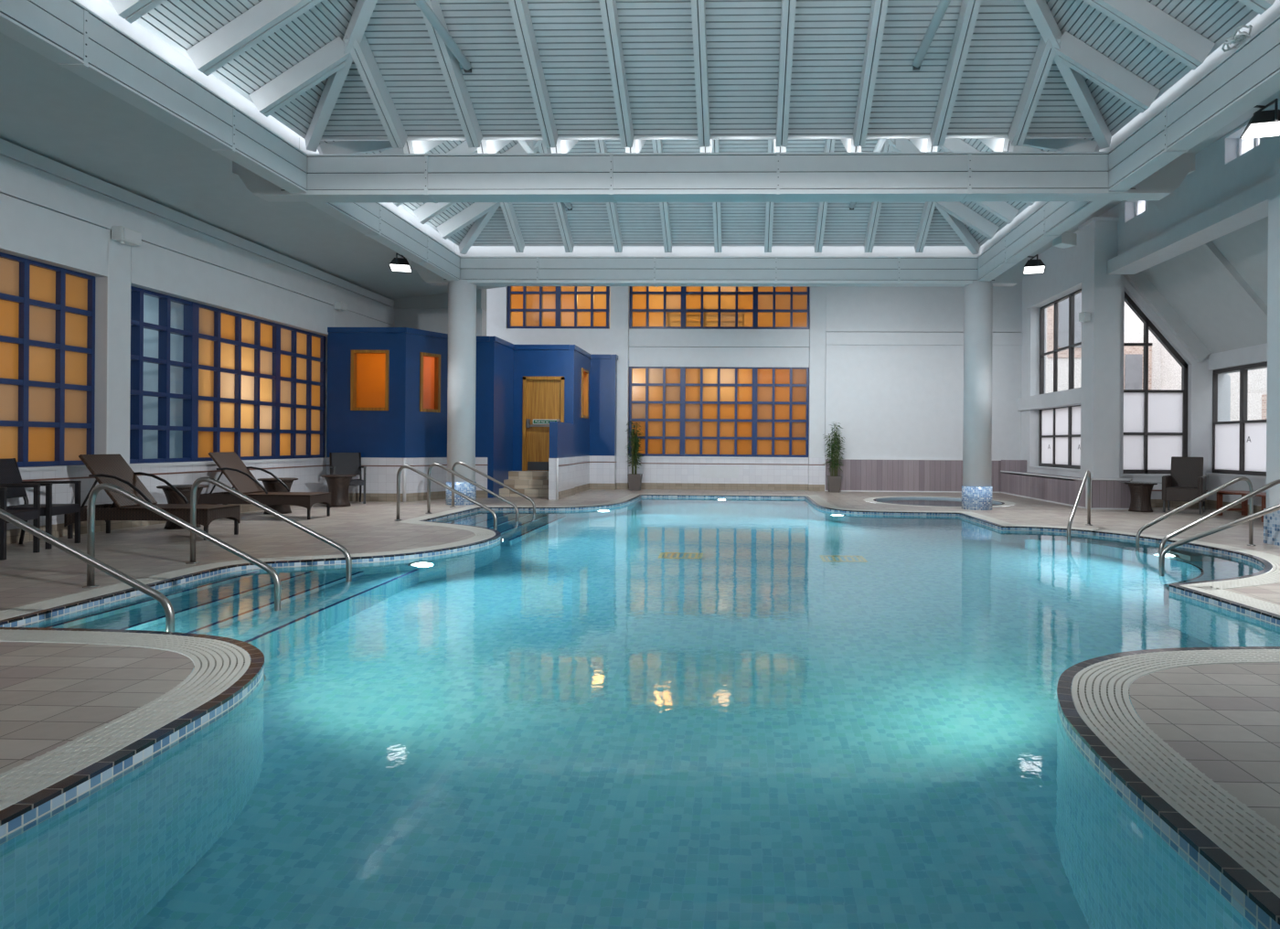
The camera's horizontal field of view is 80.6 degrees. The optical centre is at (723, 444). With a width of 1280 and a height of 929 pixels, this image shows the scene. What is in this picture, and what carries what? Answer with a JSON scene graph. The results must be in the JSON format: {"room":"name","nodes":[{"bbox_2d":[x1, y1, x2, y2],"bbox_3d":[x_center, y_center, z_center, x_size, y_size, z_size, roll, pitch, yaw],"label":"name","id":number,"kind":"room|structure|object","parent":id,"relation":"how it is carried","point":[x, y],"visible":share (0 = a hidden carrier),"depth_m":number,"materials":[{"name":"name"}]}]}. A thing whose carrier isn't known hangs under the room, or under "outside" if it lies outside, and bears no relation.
{"room":"indoor swimming pool","nodes":[
{"label":"indoor swimming pool","id":0,"kind":"room"},
{"bbox_2d":[129,294,183,458],"bbox_3d":[-8.969,-0.663,10.089,2.430,3.500,1.700,0,0,2],"label":"wall","id":1,"kind":"structure","parent":0,"point":[151,304],"depth_m":10.87,"materials":[{"name":"paint"}]},
{"bbox_2d":[75,0,298,149],"bbox_3d":[-0.297,-3.410,6.281,9.730,0.265,4.640,0,0,2],"label":"skylight","id":2,"kind":"object","parent":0,"point":[101,8],"visible":0.23,"depth_m":6.92,"materials":[{"name":"paint"}]},
{"bbox_2d":[0,138,394,543],"bbox_3d":[-7.662,-1.054,6.903,0.345,4.200,19.400,0,0,2],"label":"wall","id":3,"kind":"structure","parent":0,"point":[54,213],"depth_m":9.41,"materials":[{"name":"white paint"}]},
{"bbox_2d":[0,252,95,467],"bbox_3d":[-7.725,-0.899,7.309,0.132,2.320,3.609,0,0,2],"label":"window","id":4,"kind":"structure","parent":3,"relation":"in","point":[48,312],"depth_m":8.49,"materials":[{"name":"orange glass"}]},
{"bbox_2d":[111,225,141,245],"bbox_3d":[-7.366,-2.557,9.257,0.152,0.200,0.300,0,0,2],"label":"emergency light","id":5,"kind":"object","parent":3,"relation":"attached to","point":[122,234],"visible":1,"depth_m":9.17,"materials":[{"name":"white plastic"}]},
{"bbox_2d":[123,227,141,244],"bbox_3d":[-7.296,-2.571,9.255,0.012,0.130,0.260,0,0,2],"label":"diffuser","id":6,"kind":"object","parent":5,"relation":"attached to","point":[130,236],"depth_m":9.24,"materials":[{"name":"white plastic"}]},
{"bbox_2d":[129,286,325,463],"bbox_3d":[-7.610,-0.898,11.698,0.132,2.320,4.790,0,0,2],"label":"window","id":7,"kind":"structure","parent":3,"relation":"in","point":[254,389],"depth_m":11.61,"materials":[{"name":"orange glass"}]},
{"bbox_2d":[334,301,347,310],"bbox_3d":[-7.237,-2.596,14.175,0.152,0.170,0.200,0,0,2],"label":"emergency light","id":8,"kind":"object","parent":3,"relation":"attached to","point":[338,305],"visible":1,"depth_m":14.08,"materials":[{"name":"white plastic"}]},
{"bbox_2d":[341,302,347,309],"bbox_3d":[-7.167,-2.610,14.173,0.012,0.100,0.160,0,0,2],"label":"diffuser","id":9,"kind":"object","parent":8,"relation":"attached to","point":[344,305],"depth_m":14.16,"materials":[{"name":"white plastic"}]},
{"bbox_2d":[0,32,506,298],"bbox_3d":[-6.410,-3.305,6.821,2.820,0.320,19.300,0,0,2],"label":"ceiling","id":10,"kind":"structure","parent":0,"point":[48,110],"depth_m":8.82,"materials":[{"name":"paint"}]},
{"bbox_2d":[298,137,453,251],"bbox_3d":[-0.175,-3.409,10.929,9.730,0.265,4.640,0,0,2],"label":"skylight","id":11,"kind":"object","parent":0,"point":[399,210],"visible":0.14,"depth_m":11.66,"materials":[{"name":"paint"}]},
{"bbox_2d":[391,288,486,310],"bbox_3d":[-6.366,-3.760,16.598,2.150,1.570,0.350,0,0,2],"label":"wall","id":12,"kind":"structure","parent":0,"point":[440,301],"depth_m":16.43,"materials":[{"name":"paint"}]},
{"bbox_2d":[393,309,486,336],"bbox_3d":[-6.375,-2.460,16.623,2.150,1.030,0.300,0,0,2],"label":"wall","id":13,"kind":"structure","parent":0,"point":[433,320],"depth_m":16.48,"materials":[{"name":"paint"}]},
{"bbox_2d":[326,327,618,501],"bbox_3d":[-4.967,-0.545,16.066,4.710,3.220,4.540,0,0,2],"label":"wall","id":14,"kind":"structure","parent":0,"point":[387,441],"depth_m":14.59,"materials":[{"name":"blue paint"}]},
{"bbox_2d":[350,350,389,410],"bbox_3d":[-6.541,-1.186,13.921,0.706,1.120,0.150,0,0,2],"label":"window","id":15,"kind":"structure","parent":14,"relation":"in","point":[369,370],"depth_m":13.95,"materials":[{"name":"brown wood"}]},
{"bbox_2d":[419,352,440,412],"bbox_3d":[-5.655,-1.180,14.353,0.150,1.120,0.460,0,0,29],"label":"window","id":16,"kind":"structure","parent":14,"relation":"in","point":[430,364],"depth_m":14.42,"materials":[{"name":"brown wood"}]},
{"bbox_2d":[522,376,564,470],"bbox_3d":[-3.882,-0.442,16.192,0.895,2.040,0.170,0,0,2],"label":"door","id":17,"kind":"structure","parent":14,"relation":"in","point":[543,397],"depth_m":16.19,"materials":[{"name":"brown wood"}]},
{"bbox_2d":[533,419,556,424],"bbox_3d":[-3.845,-0.487,16.160,0.540,0.100,0.013,0,0,2],"label":"door sign","id":18,"kind":"object","parent":17,"relation":"attached to","point":[535,421],"visible":0.83,"depth_m":16.16,"materials":[{"name":"plastic"}]},
{"bbox_2d":[581,368,588,418],"bbox_3d":[-3.246,-1.163,17.248,0.150,1.120,0.657,0,0,2],"label":"window","id":19,"kind":"structure","parent":14,"relation":"in","point":[584,372],"depth_m":17.52,"materials":[{"name":"orange glass"}]},
{"bbox_2d":[548,421,575,500],"bbox_3d":[-3.292,0.317,15.363,0.187,1.520,1.557,0,0,2],"label":"wall partition","id":20,"kind":"structure","parent":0,"point":[561,460],"depth_m":14.95,"materials":[{"name":"blue paint"}]},
{"bbox_2d":[0,489,1279,830],"bbox_3d":[0.548,1.104,7.843,17.100,0.001,22.290,0,0,2],"label":"floor","id":21,"kind":"structure","parent":0,"point":[1223,719],"depth_m":4.01,"materials":[{"name":"tile"}]},
{"bbox_2d":[0,484,40,560],"bbox_3d":[-6.910,0.601,6.997,0.618,0.908,0.525,0,0,-15],"label":"armchair","id":22,"kind":"object","parent":21,"relation":"on","point":[34,514],"visible":0.91,"depth_m":7.15,"materials":[{"name":"black wicker"}]},
{"bbox_2d":[0,458,81,549],"bbox_3d":[-7.122,0.599,7.704,0.618,0.908,0.525,0,0,-13],"label":"armchair","id":23,"kind":"object","parent":21,"relation":"on","point":[9,471],"visible":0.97,"depth_m":7.75,"materials":[{"name":"black wicker"}]},
{"bbox_2d":[0,508,174,631],"bbox_3d":[-4.072,0.958,4.558,1.492,1.328,0.100,0,0,2],"label":"handrail","id":24,"kind":"object","parent":21,"relation":"on","point":[168,609],"visible":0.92,"depth_m":4.54,"materials":[{"name":"silver metal"}]},
{"bbox_2d":[64,453,240,540],"bbox_3d":[-6.512,0.586,8.583,1.620,0.937,0.552,0,0,2],"label":"sun lounger","id":25,"kind":"object","parent":21,"relation":"on","point":[112,469],"visible":0.82,"depth_m":8.40,"materials":[{"name":"brown wicker"}]},
{"bbox_2d":[82,482,280,597],"bbox_3d":[-4.036,0.958,5.588,1.492,1.328,0.100,0,0,2],"label":"handrail","id":26,"kind":"object","parent":21,"relation":"on","point":[90,523],"visible":0.95,"depth_m":5.58,"materials":[{"name":"silver metal"}]},
{"bbox_2d":[156,484,208,529],"bbox_3d":[-6.840,0.787,9.482,0.540,0.530,0.540,0,0,2],"label":"side table","id":27,"kind":"object","parent":21,"relation":"on","point":[172,496],"visible":0.48,"depth_m":9.32,"materials":[{"name":"brown wicker"}]},
{"bbox_2d":[197,451,330,519],"bbox_3d":[-6.613,0.585,10.827,1.620,0.937,0.552,0,0,2],"label":"sun lounger","id":28,"kind":"object","parent":21,"relation":"on","point":[230,464],"visible":0.9,"depth_m":10.61,"materials":[{"name":"brown wicker"}]},
{"bbox_2d":[185,476,351,571],"bbox_3d":[-4.062,0.958,6.699,1.503,1.328,0.100,0,0,2],"label":"handrail","id":29,"kind":"object","parent":21,"relation":"on","point":[193,494],"visible":0.94,"depth_m":6.69,"materials":[{"name":"silver metal"}]},
{"bbox_2d":[256,477,298,513],"bbox_3d":[-6.827,0.787,11.483,0.540,0.530,0.540,0,0,2],"label":"side table","id":30,"kind":"object","parent":21,"relation":"on","point":[271,485],"visible":0.62,"depth_m":11.34,"materials":[{"name":"brown wicker"}]},
{"bbox_2d":[320,474,355,507],"bbox_3d":[-6.573,0.789,12.796,0.540,0.530,0.540,0,0,2],"label":"side table","id":31,"kind":"object","parent":21,"relation":"on","point":[338,485],"visible":0.88,"depth_m":12.66,"materials":[{"name":"brown wicker"}]},
{"bbox_2d":[329,452,366,503],"bbox_3d":[-6.739,0.602,13.429,0.525,0.908,0.618,0,0,-34],"label":"armchair","id":32,"kind":"object","parent":21,"relation":"on","point":[340,463],"visible":0.73,"depth_m":13.58,"materials":[{"name":"black wicker"}]},
{"bbox_2d":[394,465,497,524],"bbox_3d":[-3.901,0.959,10.521,1.461,1.328,0.100,0,0,3],"label":"handrail","id":33,"kind":"object","parent":21,"relation":"on","point":[400,468],"visible":0.96,"depth_m":10.51,"materials":[{"name":"silver metal"}]},
{"bbox_2d":[445,279,476,505],"bbox_3d":[-4.675,-0.913,13.377,0.510,3.960,0.510,0,0,2],"label":"column","id":34,"kind":"structure","parent":21,"relation":"on","point":[462,294],"depth_m":13.17,"materials":[{"name":"paint"}]},
{"bbox_2d":[0,0,460,280],"bbox_3d":[-4.937,-3.087,5.342,0.206,0.440,16.420,0,0,2],"label":"ceiling beam","id":35,"kind":"structure","parent":34,"relation":"on","point":[67,33],"depth_m":6.67,"materials":[{"name":"white wood"}]},
{"bbox_2d":[388,253,412,271],"bbox_3d":[-5.176,-3.014,12.382,0.615,0.288,0.291,0,0,-15],"label":"floodlight","id":36,"kind":"object","parent":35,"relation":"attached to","point":[399,264],"visible":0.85,"depth_m":12.28,"materials":[{"name":"plastic"}]},
{"bbox_2d":[411,256,1033,287],"bbox_3d":[-0.078,-3.039,13.210,10.850,0.468,0.298,0,0,2],"label":"ceiling beam","id":37,"kind":"structure","parent":34,"relation":"on","point":[479,271],"depth_m":13.08,"materials":[{"name":"white wood"}]},
{"bbox_2d":[425,463,518,517],"bbox_3d":[-3.884,0.959,11.571,1.461,1.328,0.100,0,0,3],"label":"handrail","id":38,"kind":"object","parent":21,"relation":"on","point":[432,464],"visible":0.94,"depth_m":11.56,"materials":[{"name":"silver metal"}]},
{"bbox_2d":[449,461,535,511],"bbox_3d":[-3.900,0.959,12.657,1.496,1.328,0.100,0,0,6],"label":"handrail","id":39,"kind":"object","parent":21,"relation":"on","point":[531,500],"visible":0.92,"depth_m":12.66,"materials":[{"name":"silver metal"}]},
{"bbox_2d":[499,470,548,497],"bbox_3d":[-4.036,0.824,15.711,1.320,0.495,0.900,0,0,2],"label":"steps","id":40,"kind":"structure","parent":21,"relation":"on","point":[532,484],"depth_m":15.56,"materials":[{"name":"beige tile"}]},
{"bbox_2d":[625,420,644,490],"bbox_3d":[-2.113,0.239,17.810,0.476,1.693,0.537,0,0,2],"label":"potted plant","id":41,"kind":"object","parent":21,"relation":"on","point":[634,480],"visible":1,"depth_m":17.74,"materials":[{"name":"plant"}]},
{"bbox_2d":[627,473,642,490],"bbox_3d":[-2.101,0.895,17.781,0.320,0.380,0.320,0,0,2],"label":"pot","id":42,"kind":"object","parent":21,"relation":"on","point":[634,480],"depth_m":17.64,"materials":[{"name":"beige ceramic"}]},
{"bbox_2d":[0,493,1279,897],"bbox_3d":[0.509,1.107,6.539,10.270,0.016,19.680,0,0,2],"label":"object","id":43,"kind":"structure","parent":21,"relation":"on","point":[1100,691],"depth_m":3.17,"materials":[{"name":"beige tile"}]},
{"bbox_2d":[821,422,845,492],"bbox_3d":[2.593,0.295,17.569,0.564,1.646,0.588,0,0,2],"label":"potted plant","id":44,"kind":"object","parent":21,"relation":"on","point":[834,482],"visible":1,"depth_m":17.48,"materials":[{"name":"plant"}]},
{"bbox_2d":[826,475,842,492],"bbox_3d":[2.584,0.928,17.558,0.320,0.380,0.320,0,0,2],"label":"pot","id":45,"kind":"object","parent":21,"relation":"on","point":[834,482],"depth_m":17.42,"materials":[{"name":"beige ceramic"}]},
{"bbox_2d":[863,496,1015,507],"bbox_3d":[4.229,1.578,14.844,2.890,0.903,2.890,0,0,2],"label":"pool","id":46,"kind":"object","parent":21,"relation":"in","point":[913,501],"visible":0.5,"depth_m":15.07,"materials":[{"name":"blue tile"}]},
{"bbox_2d":[961,279,992,510],"bbox_3d":[4.452,-0.849,13.138,0.510,3.960,0.510,0,0,2],"label":"column","id":47,"kind":"structure","parent":21,"relation":"on","point":[976,488],"depth_m":12.93,"materials":[{"name":"paint"}]},
{"bbox_2d":[977,14,1279,281],"bbox_3d":[4.283,-3.022,5.100,0.206,0.440,16.420,0,0,2],"label":"ceiling beam","id":48,"kind":"structure","parent":47,"relation":"on","point":[1249,75],"depth_m":7.14,"materials":[{"name":"white wood"}]},
{"bbox_2d":[1023,254,1045,273],"bbox_3d":[4.859,-2.924,12.119,0.615,0.289,0.291,0,0,18],"label":"floodlight","id":49,"kind":"object","parent":48,"relation":"attached to","point":[1032,266],"visible":0.85,"depth_m":12.02,"materials":[{"name":"metal"}]},
{"bbox_2d":[1221,24,1252,52],"bbox_3d":[4.217,-3.331,6.154,0.129,0.099,0.298,0,0,2],"label":"cable","id":50,"kind":"object","parent":48,"relation":"on","point":[1240,38],"visible":1,"depth_m":6.14,"materials":[{"name":"white plastic"}]},
{"bbox_2d":[1239,98,1279,138],"bbox_3d":[4.721,-2.938,6.770,0.619,0.282,0.291,0,0,18],"label":"floodlight","id":51,"kind":"object","parent":48,"relation":"attached to","point":[1263,123],"visible":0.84,"depth_m":6.68,"materials":[{"name":"metal"}]},
{"bbox_2d":[1000,459,1087,509],"bbox_3d":[6.747,0.757,15.511,0.512,0.780,4.474,0,0,2],"label":"wall","id":52,"kind":"structure","parent":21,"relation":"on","point":[1015,478],"depth_m":15.45,"materials":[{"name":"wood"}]},
{"bbox_2d":[1066,469,1092,539],"bbox_3d":[4.723,1.019,9.942,0.100,1.328,1.580,0,0,35],"label":"handrail","id":53,"kind":"object","parent":21,"relation":"on","point":[1087,475],"visible":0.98,"depth_m":10.18,"materials":[{"name":"silver metal"}]},
{"bbox_2d":[1118,480,1162,511],"bbox_3d":[7.174,0.900,12.896,0.724,0.500,0.724,0,0,2],"label":"side table","id":54,"kind":"object","parent":21,"relation":"on","point":[1140,491],"visible":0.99,"depth_m":12.76,"materials":[{"name":"brown wicker"}]},
{"bbox_2d":[1162,456,1206,514],"bbox_3d":[7.864,0.684,12.789,0.590,0.942,0.661,0,0,38],"label":"armchair","id":55,"kind":"object","parent":21,"relation":"on","point":[1186,482],"visible":0.93,"depth_m":12.85,"materials":[{"name":"brown wicker"}]},
{"bbox_2d":[1135,476,1255,545],"bbox_3d":[5.412,1.024,8.618,1.213,1.328,0.100,0,0,16],"label":"handrail","id":56,"kind":"object","parent":21,"relation":"on","point":[1241,478],"visible":0.95,"depth_m":8.54,"materials":[{"name":"silver metal"}]},
{"bbox_2d":[1158,479,1279,556],"bbox_3d":[5.326,1.024,7.914,1.496,1.328,0.100,0,0,-3],"label":"handrail","id":57,"kind":"object","parent":21,"relation":"on","point":[1167,538],"visible":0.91,"depth_m":7.89,"materials":[{"name":"silver metal"}]},
{"bbox_2d":[1159,503,1279,567],"bbox_3d":[4.872,1.020,6.869,1.534,1.328,0.100,0,0,26],"label":"handrail","id":58,"kind":"object","parent":21,"relation":"on","point":[1169,547],"visible":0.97,"depth_m":7.00,"materials":[{"name":"silver metal"}]},
{"bbox_2d":[1216,490,1266,522],"bbox_3d":[8.271,0.958,11.237,0.520,0.400,2.200,0,0,2],"label":"wooden bench","id":59,"kind":"object","parent":21,"relation":"on","point":[1244,505],"visible":0.68,"depth_m":12.18,"materials":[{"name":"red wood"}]},
{"bbox_2d":[1263,157,1279,545],"bbox_3d":[6.541,-1.054,8.432,0.530,4.400,0.530,0,0,2],"label":"column","id":60,"kind":"structure","parent":21,"relation":"on","point":[1271,521],"depth_m":8.58,"materials":[{"name":"paint"}]},
{"bbox_2d":[0,497,1279,928],"bbox_3d":[0.508,1.154,6.539,9.690,0.001,19.100,0,0,2],"label":"pool water","id":61,"kind":"object","parent":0,"point":[644,712],"visible":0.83,"depth_m":2.83,"materials":[{"name":"teal liquid"}]},
{"bbox_2d":[511,286,806,327],"bbox_3d":[-1.601,-3.361,20.099,8.200,2.400,3.000,0,0,2],"label":"wall","id":62,"kind":"structure","parent":0,"point":[656,302],"depth_m":21.52,"materials":[{"name":"orange glass"}]},
{"bbox_2d":[667,307,744,326],"bbox_3d":[-0.465,-2.903,19.669,2.000,1.300,0.500,0,0,2],"label":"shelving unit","id":63,"kind":"object","parent":62,"relation":"on","point":[670,316],"visible":0.34,"depth_m":19.45,"materials":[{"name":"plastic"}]},
{"bbox_2d":[106,0,1258,245],"bbox_3d":[-0.230,-4.251,8.605,9.230,1.499,9.290,0,0,2],"label":"ceiling","id":64,"kind":"structure","parent":0,"point":[743,36],"depth_m":7.98,"materials":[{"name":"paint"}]},
{"bbox_2d":[413,0,471,72],"bbox_3d":[-2.737,-3.984,6.345,0.090,0.110,3.160,0,0,2],"label":"strut","id":65,"kind":"object","parent":64,"relation":"attached to","point":[424,7],"visible":1,"depth_m":7.22,"materials":[{"name":"metal"}]},
{"bbox_2d":[517,139,572,210],"bbox_3d":[-2.615,-3.983,10.993,0.090,0.110,3.160,0,0,2],"label":"strut","id":66,"kind":"object","parent":64,"relation":"attached to","point":[523,143],"visible":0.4,"depth_m":10.04,"materials":[{"name":"metal"}]},
{"bbox_2d":[108,0,1275,151],"bbox_3d":[-0.291,-4.155,6.281,9.147,1.644,4.557,0,0,2],"label":"rafters","id":67,"kind":"structure","parent":64,"relation":"attached to","point":[1074,58],"depth_m":7.55,"materials":[{"name":"white wood"}]},
{"bbox_2d":[321,133,1092,138],"bbox_3d":[-0.235,-3.554,8.590,9.230,0.075,0.060,0,0,2],"label":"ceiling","id":68,"kind":"structure","parent":64,"relation":"on","point":[1086,133],"depth_m":8.56,"materials":[{"name":"paint"}]},
{"bbox_2d":[317,138,1099,254],"bbox_3d":[-0.170,-4.154,10.929,9.147,1.644,4.557,0,0,2],"label":"ceiling","id":69,"kind":"structure","parent":64,"relation":"attached to","point":[955,214],"depth_m":11.84,"materials":[{"name":"white wood"}]},
{"bbox_2d":[849,138,885,209],"bbox_3d":[2.083,-3.950,10.870,0.090,0.110,3.160,0,0,2],"label":"strut","id":70,"kind":"object","parent":64,"relation":"attached to","point":[880,142],"visible":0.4,"depth_m":9.90,"materials":[{"name":"metal"}]},
{"bbox_2d":[912,0,950,69],"bbox_3d":[1.961,-3.951,6.221,0.090,0.110,3.160,0,0,2],"label":"strut","id":71,"kind":"object","parent":64,"relation":"attached to","point":[943,5],"visible":1,"depth_m":7.13,"materials":[{"name":"metal"}]},
{"bbox_2d":[101,0,1279,258],"bbox_3d":[-0.320,-3.892,7.762,14.900,1.380,21.500,0,0,2],"label":"ceiling","id":72,"kind":"structure","parent":0,"point":[1259,22],"depth_m":13.29,"materials":[{"name":"paint"}]},
{"bbox_2d":[232,151,1194,202],"bbox_3d":[-0.200,-3.039,8.562,10.850,0.468,0.298,0,0,2],"label":"ceiling beam","id":73,"kind":"structure","parent":72,"relation":"attached to","point":[874,176],"depth_m":8.44,"materials":[{"name":"grey paint"}]},
{"bbox_2d":[1052,231,1076,248],"bbox_3d":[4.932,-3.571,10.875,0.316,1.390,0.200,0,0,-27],"label":"loudspeaker","id":74,"kind":"object","parent":72,"relation":"hanging from","point":[1066,240],"visible":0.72,"depth_m":10.80,"materials":[{"name":"white plastic"}]},
{"bbox_2d":[486,279,1022,492],"bbox_3d":[-0.160,-1.701,18.248,15.300,5.600,0.625,0,0,2],"label":"wall","id":75,"kind":"structure","parent":0,"point":[885,365],"depth_m":17.92,"materials":[{"name":"white paint"}]},
{"bbox_2d":[507,286,609,329],"bbox_3d":[-4.052,-3.501,18.413,2.505,1.354,0.132,0,0,2],"label":"window","id":76,"kind":"structure","parent":75,"relation":"in","point":[517,295],"depth_m":18.38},
{"bbox_2d":[628,366,809,457],"bbox_3d":[-0.122,-0.801,18.310,4.396,2.230,0.132,0,0,2],"label":"window","id":77,"kind":"structure","parent":75,"relation":"in","point":[680,410],"depth_m":18.29,"materials":[{"name":"orange glass"}]},
{"bbox_2d":[629,286,809,329],"bbox_3d":[-0.103,-3.473,18.310,4.396,1.354,0.132,0,0,2],"label":"window","id":78,"kind":"structure","parent":75,"relation":"in","point":[691,317],"depth_m":18.27,"materials":[{"name":"orange glass"}]},
{"bbox_2d":[1017,100,1279,480],"bbox_3d":[6.760,-1.653,7.476,0.800,5.600,21.300,0,0,2],"label":"wall","id":79,"kind":"structure","parent":0,"point":[1225,193],"depth_m":13.29,"materials":[{"name":"paint"}]},
{"bbox_2d":[1038,405,1080,469],"bbox_3d":[7.268,-0.174,15.795,0.080,1.350,2.960,0,0,2],"label":"window","id":80,"kind":"structure","parent":79,"relation":"in","point":[1059,428],"depth_m":16.17,"materials":[{"name":"white glass"}]},
{"bbox_2d":[1039,288,1081,394],"bbox_3d":[7.281,-2.124,15.795,0.080,2.110,2.960,0,0,2],"label":"window","id":81,"kind":"structure","parent":79,"relation":"in","point":[1071,296],"depth_m":16.46,"materials":[{"name":"clear glass"}]},
{"bbox_2d":[1078,311,1090,322],"bbox_3d":[6.453,-2.260,13.388,0.160,0.190,0.132,0,0,-16],"label":"emergency light","id":82,"kind":"object","parent":79,"relation":"attached to","point":[1083,316],"visible":1,"depth_m":13.33,"materials":[{"name":"white plastic"}]},
{"bbox_2d":[1084,312,1090,319],"bbox_3d":[6.469,-2.275,13.330,0.120,0.120,0.012,0,0,-16],"label":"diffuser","id":83,"kind":"object","parent":82,"relation":"attached to","point":[1087,315],"depth_m":13.32,"materials":[{"name":"white plastic"}]},
{"bbox_2d":[1091,480,1130,508],"bbox_3d":[6.873,0.888,13.254,0.800,0.500,0.040,0,0,2],"label":"pillar base","id":84,"kind":"structure","parent":79,"relation":"attached to","point":[1105,494],"depth_m":13.24,"materials":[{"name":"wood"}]},
{"bbox_2d":[1090,478,1132,509],"bbox_3d":[6.887,0.876,13.229,0.852,0.545,0.050,0,0,2],"label":"trim","id":85,"kind":"structure","parent":79,"relation":"attached to","point":[1091,478],"depth_m":13.21,"materials":[{"name":"grey wood"}]},
{"bbox_2d":[1134,200,1146,216],"bbox_3d":[7.163,-4.030,12.668,0.060,0.360,0.700,0,0,2],"label":"window","id":86,"kind":"structure","parent":79,"relation":"in","point":[1140,206],"depth_m":12.91,"materials":[{"name":"white glass"}]},
{"bbox_2d":[1199,241,1267,325],"bbox_3d":[8.027,-2.546,11.694,1.692,1.966,0.160,0,0,2],"label":"trim","id":87,"kind":"structure","parent":79,"relation":"attached to","point":[1210,249],"depth_m":11.63,"materials":[{"name":"paint"}]},
{"bbox_2d":[1237,137,1259,157],"bbox_3d":[7.092,-4.030,9.968,0.060,0.360,0.700,0,0,2],"label":"window","id":88,"kind":"structure","parent":79,"relation":"in","point":[1243,145],"depth_m":10.19,"materials":[{"name":"white glass"}]},
{"bbox_2d":[1122,271,1230,507],"bbox_3d":[8.126,-1.493,13.842,2.300,5.300,0.400,0,0,2],"label":"wall","id":89,"kind":"structure","parent":0,"point":[1137,286],"depth_m":13.72,"materials":[{"name":"paint"}]},
{"bbox_2d":[1123,291,1188,473],"bbox_3d":[7.826,-1.330,13.900,1.576,3.770,0.080,0,0,2],"label":"window","id":90,"kind":"structure","parent":89,"relation":"in","point":[1155,421],"depth_m":13.88,"materials":[{"name":"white glass"}]},
{"bbox_2d":[1141,216,1268,373],"bbox_3d":[7.938,-2.583,5.419,2.050,2.569,17.250,0,0,2],"label":"ceiling","id":91,"kind":"structure","parent":0,"point":[1189,282],"depth_m":12.41,"materials":[{"name":"paint"}]},
{"bbox_2d":[1205,342,1267,513],"bbox_3d":[8.782,-0.389,5.397,0.330,3.100,17.250,0,0,2],"label":"wall","id":92,"kind":"structure","parent":0,"point":[1258,353],"depth_m":12.94,"materials":[{"name":"paint"}]},
{"bbox_2d":[1212,362,1267,476],"bbox_3d":[8.889,-0.418,10.021,0.080,1.880,7.500,0,0,2],"label":"window","id":93,"kind":"structure","parent":92,"relation":"in","point":[1239,447],"depth_m":12.96,"materials":[{"name":"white glass"}]},
{"bbox_3d":[0.504,1.804,6.539,9.690,1.200,19.100,0,0,2],"label":"wall","id":94,"kind":"structure","parent":0,"visible":0},
{"bbox_2d":[0,494,1279,925],"bbox_3d":[0.509,1.108,6.539,9.800,0.015,19.210,0,0,2],"label":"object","id":95,"kind":"structure","parent":94,"relation":"attached to","point":[1261,895],"depth_m":2.96,"materials":[{"name":"black tile"}]},
{"bbox_2d":[0,495,1279,928],"bbox_3d":[0.508,1.154,6.539,9.690,0.100,19.100,0,0,2],"label":"pool waterline tiles","id":96,"kind":"structure","parent":94,"relation":"on","point":[31,816],"depth_m":3.12,"materials":[{"name":"tile"}]},
{"label":"outside","id":97,"kind":"structure","parent":0,"visible":0},
{"bbox_2d":[1045,292,1267,421],"bbox_3d":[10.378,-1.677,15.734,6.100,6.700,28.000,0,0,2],"label":"window panes","id":98,"kind":"structure","parent":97,"point":[1164,371],"depth_m":22.63,"materials":[{"name":"glass"}]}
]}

